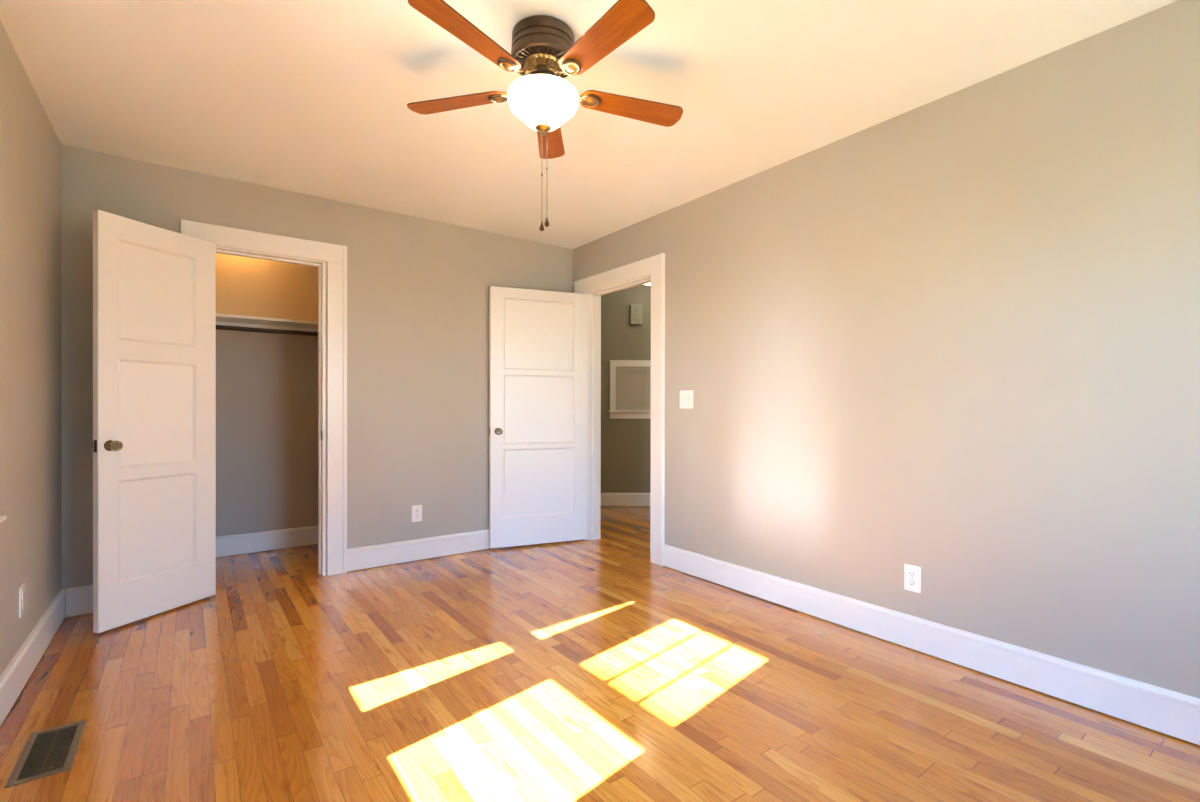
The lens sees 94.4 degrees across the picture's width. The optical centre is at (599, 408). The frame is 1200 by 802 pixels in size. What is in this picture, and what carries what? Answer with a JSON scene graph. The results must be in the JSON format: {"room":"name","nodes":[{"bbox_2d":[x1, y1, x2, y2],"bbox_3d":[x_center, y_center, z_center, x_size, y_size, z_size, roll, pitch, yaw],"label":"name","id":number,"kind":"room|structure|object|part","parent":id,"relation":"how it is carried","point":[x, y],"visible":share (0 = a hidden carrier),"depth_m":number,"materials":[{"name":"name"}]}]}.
{"room":"empty bedroom","nodes":[
{"label":"empty bedroom","id":0,"kind":"room"},
{"bbox_2d":[0,21,61,675],"bbox_3d":[-1.265,-0.132,0.709,0.130,2.437,5.504,0,0,-36],"label":"wall","id":1,"kind":"structure","parent":0,"point":[30,147],"depth_m":2.26,"materials":[{"name":"beige paint"}]},
{"bbox_2d":[0,515,6,522],"bbox_3d":[-1.440,0.364,1.090,0.041,0.016,1.862,0,0,-36],"label":"window sill","id":2,"kind":"structure","parent":1,"relation":"attached to","point":[2,517],"depth_m":1.82,"materials":[{"name":"white paint"}]},
{"bbox_2d":[19,583,24,617],"bbox_3d":[-2.261,0.750,2.173,0.008,0.117,0.072,0,0,-36],"label":"wall outlet","id":3,"kind":"object","parent":1,"relation":"attached to","point":[22,587],"visible":1,"depth_m":2.16,"materials":[{"name":"white plastic"}]},
{"bbox_2d":[0,589,65,726],"bbox_3d":[-1.207,1.007,0.756,0.019,0.144,5.244,0,0,-36],"label":"baseboard","id":4,"kind":"structure","parent":1,"relation":"attached to","point":[19,670],"depth_m":2.22,"materials":[{"name":"white paint"}]},
{"bbox_2d":[216,253,317,557],"bbox_3d":[-2.592,-0.143,4.206,1.870,2.437,0.100,0,0,-36],"label":"wall","id":5,"kind":"structure","parent":0,"point":[267,383],"depth_m":4.19,"materials":[{"name":"grey paint"}]},
{"bbox_2d":[216,525,317,556],"bbox_3d":[-2.558,0.997,4.161,1.670,0.144,0.019,0,0,-36],"label":"baseboard","id":6,"kind":"structure","parent":5,"relation":"attached to","point":[227,545],"depth_m":4.18,"materials":[{"name":"white paint"}]},
{"bbox_2d":[216,313,317,331],"bbox_3d":[-2.472,-0.622,4.043,1.670,0.052,0.300,0,0,-36],"label":"closet shelf","id":7,"kind":"object","parent":5,"relation":"attached to","point":[221,319],"visible":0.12,"depth_m":4.06,"materials":[{"name":"white paint"}]},
{"bbox_2d":[61,145,572,617],"bbox_3d":[-1.540,-0.141,3.846,3.157,2.437,0.130,0,0,-36],"label":"wall","id":8,"kind":"structure","parent":0,"point":[418,289],"depth_m":3.78,"materials":[{"name":"beige paint"}]},
{"bbox_2d":[66,585,92,616],"bbox_3d":[-2.561,1.000,3.003,0.474,0.144,0.019,0,0,-36],"label":"baseboard","id":9,"kind":"structure","parent":8,"relation":"attached to","point":[79,600],"depth_m":2.89,"materials":[{"name":"white paint"}]},
{"bbox_2d":[91,210,215,632],"bbox_3d":[-2.310,0.060,2.920,0.160,2.013,0.594,0,0,18],"label":"door","id":10,"kind":"structure","parent":8,"relation":"in","point":[153,445],"depth_m":2.87,"materials":[{"name":"white paint"}]},
{"bbox_3d":[-2.400,0.178,2.639,0.022,0.058,0.004,0,0,18],"label":"latch plate","id":11,"kind":"part","parent":10,"relation":"part of","materials":[{"name":"metal"}]},
{"bbox_3d":[-2.322,0.178,2.666,0.028,0.053,0.053,0,0,18],"label":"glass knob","id":12,"kind":"part","parent":10,"relation":"part of","materials":[{"name":"brown"}]},
{"bbox_3d":[-2.314,-0.587,2.902,0.012,0.498,0.386,0,0,18],"label":"panel","id":13,"kind":"part","parent":10,"relation":"part of","materials":[{"name":"white paint"}]},
{"bbox_3d":[-2.315,0.025,2.904,0.012,0.543,0.386,0,0,18],"label":"panel","id":14,"kind":"part","parent":10,"relation":"part of","materials":[{"name":"white paint"}]},
{"bbox_3d":[-2.316,0.603,2.905,0.012,0.505,0.386,0,0,18],"label":"panel","id":15,"kind":"part","parent":10,"relation":"part of","materials":[{"name":"white paint"}]},
{"bbox_3d":[-2.314,-0.587,2.902,0.035,0.490,0.378,0,0,18],"label":"panel moulding","id":16,"kind":"part","parent":10,"relation":"part of","materials":[{"name":"white paint"}]},
{"bbox_3d":[-2.315,0.025,2.904,0.035,0.535,0.378,0,0,18],"label":"panel moulding","id":17,"kind":"part","parent":10,"relation":"part of","materials":[{"name":"white paint"}]},
{"bbox_3d":[-2.316,0.603,2.905,0.035,0.497,0.378,0,0,18],"label":"panel moulding","id":18,"kind":"part","parent":10,"relation":"part of","materials":[{"name":"white paint"}]},
{"bbox_2d":[181,219,346,575],"bbox_3d":[-2.057,0.005,3.449,0.871,2.146,0.156,0,0,-36],"label":"door frame","id":19,"kind":"structure","parent":8,"relation":"attached to","point":[335,256],"depth_m":3.60,"materials":[{"name":"white paint"}]},
{"bbox_2d":[412,505,421,521],"bbox_3d":[-1.299,0.743,3.942,0.072,0.117,0.008,0,0,-36],"label":"wall outlet","id":20,"kind":"object","parent":8,"relation":"attached to","point":[416,509],"visible":1,"depth_m":3.94,"materials":[{"name":"white plastic"}]},
{"bbox_2d":[347,529,488,570],"bbox_3d":[-0.958,0.999,4.188,1.778,0.144,0.019,0,0,-36],"label":"baseboard","id":21,"kind":"structure","parent":8,"relation":"attached to","point":[358,558],"depth_m":3.92,"materials":[{"name":"white paint"}]},
{"bbox_2d":[0,0,1177,284],"bbox_3d":[0.410,-1.405,3.263,5.861,0.100,7.630,0,0,-36],"label":"ceiling","id":22,"kind":"structure","parent":0,"point":[308,97],"depth_m":2.32,"materials":[{"name":"paint"}]},
{"bbox_2d":[407,0,682,230],"bbox_3d":[-0.179,-0.997,1.982,1.063,0.710,1.026,0,0,-36],"label":"ceiling fan","id":23,"kind":"object","parent":22,"relation":"hanging from","point":[544,51],"visible":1,"depth_m":1.92,"materials":[{"name":"brown wood"}]},
{"bbox_3d":[-0.539,-1.166,2.114,0.416,0.006,0.117,1,10,17],"label":"blade","id":24,"kind":"part","parent":23,"relation":"part of","materials":[{"name":"brown wood"}]},
{"bbox_3d":[-0.404,-1.163,1.728,0.117,0.006,0.416,13,7,34],"label":"blade","id":25,"kind":"part","parent":23,"relation":"part of","materials":[{"name":"brown wood"}]},
{"bbox_3d":[-0.210,-0.659,2.004,0.018,0.035,0.018,0,0,-36],"label":"chain pull","id":26,"kind":"part","parent":23,"relation":"part of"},
{"bbox_3d":[-0.206,-1.083,2.015,0.257,0.129,0.257,0,0,-36],"label":"lamp shade","id":27,"kind":"part","parent":23,"relation":"part of","materials":[{"name":"white glass"}]},
{"bbox_3d":[-0.193,-0.680,2.020,0.018,0.037,0.018,0,0,-36],"label":"chain pull","id":28,"kind":"part","parent":23,"relation":"part of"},
{"bbox_3d":[-0.214,-1.161,2.362,0.117,0.006,0.416,-9,0,-1],"label":"blade","id":29,"kind":"part","parent":23,"relation":"part of","materials":[{"name":"brown wood"}]},
{"bbox_3d":[0.005,-1.155,1.738,0.117,0.006,0.416,14,-7,-37],"label":"blade","id":30,"kind":"part","parent":23,"relation":"part of","materials":[{"name":"brown wood"}]},
{"bbox_3d":[0.122,-1.154,2.130,0.416,0.006,0.117,1,-10,-19],"label":"blade","id":31,"kind":"part","parent":23,"relation":"part of","materials":[{"name":"brown wood"}]},
{"bbox_2d":[0,506,1199,801],"bbox_3d":[0.406,1.122,3.270,5.861,0.080,7.630,0,0,-36],"label":"floor","id":32,"kind":"structure","parent":0,"point":[595,670],"depth_m":2.07,"materials":[{"name":"orange wood"}]},
{"bbox_2d":[4,719,86,787],"bbox_3d":[-1.740,1.079,1.756,0.140,0.008,0.328,0,0,-36],"label":"floor vent","id":33,"kind":"object","parent":32,"relation":"in","point":[51,751],"visible":1,"depth_m":1.74,"materials":[{"name":"brown metal"}]},
{"bbox_2d":[601,285,650,492],"bbox_3d":[0.076,-0.144,6.152,2.304,2.437,0.100,0,0,0],"label":"wall","id":34,"kind":"structure","parent":0,"point":[625,443],"depth_m":6.10,"materials":[{"name":"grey paint"}]},
{"bbox_2d":[601,493,649,505],"bbox_3d":[0.075,0.995,6.096,2.304,0.144,0.019,0,0,0],"label":"baseboard","id":35,"kind":"structure","parent":34,"relation":"attached to","point":[607,499],"depth_m":6.09,"materials":[{"name":"white paint"}]},
{"bbox_2d":[609,360,650,418],"bbox_3d":[0.362,-0.212,6.087,0.534,0.640,0.034,0,0,-1],"label":"access panel","id":36,"kind":"object","parent":34,"relation":"attached to","point":[630,380],"visible":0.84,"depth_m":6.09,"materials":[{"name":"white paint"}]},
{"bbox_3d":[0.362,0.025,6.088,0.534,0.020,0.034,0,0,0],"label":"sill","id":37,"kind":"part","parent":36,"relation":"part of","materials":[{"name":"white paint"}]},
{"bbox_3d":[0.362,-0.224,6.099,0.378,0.475,0.010,0,0,0],"label":"door","id":38,"kind":"part","parent":36,"relation":"part of","materials":[{"name":"beige paint"}]},
{"bbox_2d":[630,304,641,324],"bbox_3d":[0.395,-1.031,6.076,0.124,0.220,0.054,0,0,0],"label":"door chime","id":39,"kind":"object","parent":34,"relation":"attached to","point":[635,309],"visible":1,"depth_m":6.05,"materials":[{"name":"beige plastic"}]},
{"bbox_2d":[573,0,1199,742],"bbox_3d":[1.340,-0.134,2.714,0.130,2.437,5.374,0,0,-36],"label":"wall","id":40,"kind":"structure","parent":0,"point":[955,337],"depth_m":2.30,"materials":[{"name":"beige paint"}]},
{"bbox_2d":[574,253,664,565],"bbox_3d":[0.164,0.005,4.285,0.156,2.148,1.090,0,0,-36],"label":"door frame","id":41,"kind":"structure","parent":40,"relation":"attached to","point":[654,266],"depth_m":4.00,"materials":[{"name":"white paint"}]},
{"bbox_2d":[489,286,587,548],"bbox_3d":[-0.468,0.065,4.391,0.814,1.997,0.158,0,0,-23],"label":"door","id":42,"kind":"structure","parent":41,"relation":"attached to","point":[538,345],"depth_m":4.37,"materials":[{"name":"white paint"}]},
{"bbox_3d":[-0.762,0.173,4.196,0.053,0.053,0.028,0,0,-23],"label":"glass knob","id":43,"kind":"part","parent":42,"relation":"part of","materials":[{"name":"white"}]},
{"bbox_3d":[-0.477,-0.580,4.385,0.585,0.555,0.010,0,0,-23],"label":"panel","id":44,"kind":"part","parent":42,"relation":"part of","materials":[{"name":"white paint"}]},
{"bbox_3d":[-0.478,0.005,4.386,0.585,0.543,0.010,0,0,-23],"label":"panel","id":45,"kind":"part","parent":42,"relation":"part of","materials":[{"name":"white paint"}]},
{"bbox_3d":[-0.478,0.005,4.386,0.577,0.535,0.033,0,0,-23],"label":"panel moulding","id":46,"kind":"part","parent":42,"relation":"part of","materials":[{"name":"white paint"}]},
{"bbox_3d":[-0.479,0.578,4.388,0.585,0.536,0.010,0,0,-23],"label":"panel","id":47,"kind":"part","parent":42,"relation":"part of","materials":[{"name":"white paint"}]},
{"bbox_3d":[-0.479,0.578,4.388,0.577,0.528,0.033,0,0,-23],"label":"panel moulding","id":48,"kind":"part","parent":42,"relation":"part of","materials":[{"name":"white paint"}]},
{"bbox_3d":[-0.477,-0.580,4.385,0.577,0.547,0.033,0,0,-23],"label":"panel moulding","id":49,"kind":"part","parent":42,"relation":"part of","materials":[{"name":"white paint"}]},
{"bbox_2d":[680,390,692,408],"bbox_3d":[0.563,-0.062,3.642,0.020,0.120,0.120,0,0,-36],"label":"light switch","id":50,"kind":"object","parent":40,"relation":"attached to","point":[686,396],"visible":1,"depth_m":3.64,"materials":[{"name":"white plastic"}]},
{"bbox_2d":[904,564,920,592],"bbox_3d":[1.409,0.766,2.505,0.008,0.117,0.072,0,0,-36],"label":"wall outlet","id":51,"kind":"object","parent":40,"relation":"attached to","point":[912,574],"visible":1,"depth_m":2.50,"materials":[{"name":"white plastic"}]},
{"bbox_2d":[908,579,915,586],"bbox_3d":[1.407,0.785,2.504,0.003,0.028,0.033,0,0,-36],"label":"socket","id":52,"kind":"object","parent":51,"relation":"attached to","point":[911,582],"depth_m":2.50,"materials":[{"name":"white plastic"}]},
{"bbox_2d":[908,571,915,577],"bbox_3d":[1.407,0.746,2.504,0.003,0.028,0.033,0,0,-36],"label":"socket","id":53,"kind":"object","parent":51,"relation":"attached to","point":[911,574],"depth_m":2.50,"materials":[{"name":"white plastic"}]},
{"bbox_2d":[663,544,1199,744],"bbox_3d":[1.655,1.008,2.163,0.019,0.144,4.106,0,0,-36],"label":"baseboard","id":54,"kind":"structure","parent":40,"relation":"attached to","point":[1163,710],"depth_m":2.29,"materials":[{"name":"white paint"}]},
{"bbox_3d":[-3.036,-0.142,3.318,0.100,2.437,0.799,0,0,-36],"label":"wall","id":55,"kind":"structure","parent":0,"visible":0},
{"bbox_2d":[216,325,317,335],"bbox_3d":[-2.392,-0.556,3.935,1.670,0.064,0.064,0,0,-36],"label":"closet rod","id":56,"kind":"object","parent":55,"relation":"attached to","point":[219,327],"visible":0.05,"depth_m":3.94,"materials":[{"name":"metal"}]}
]}

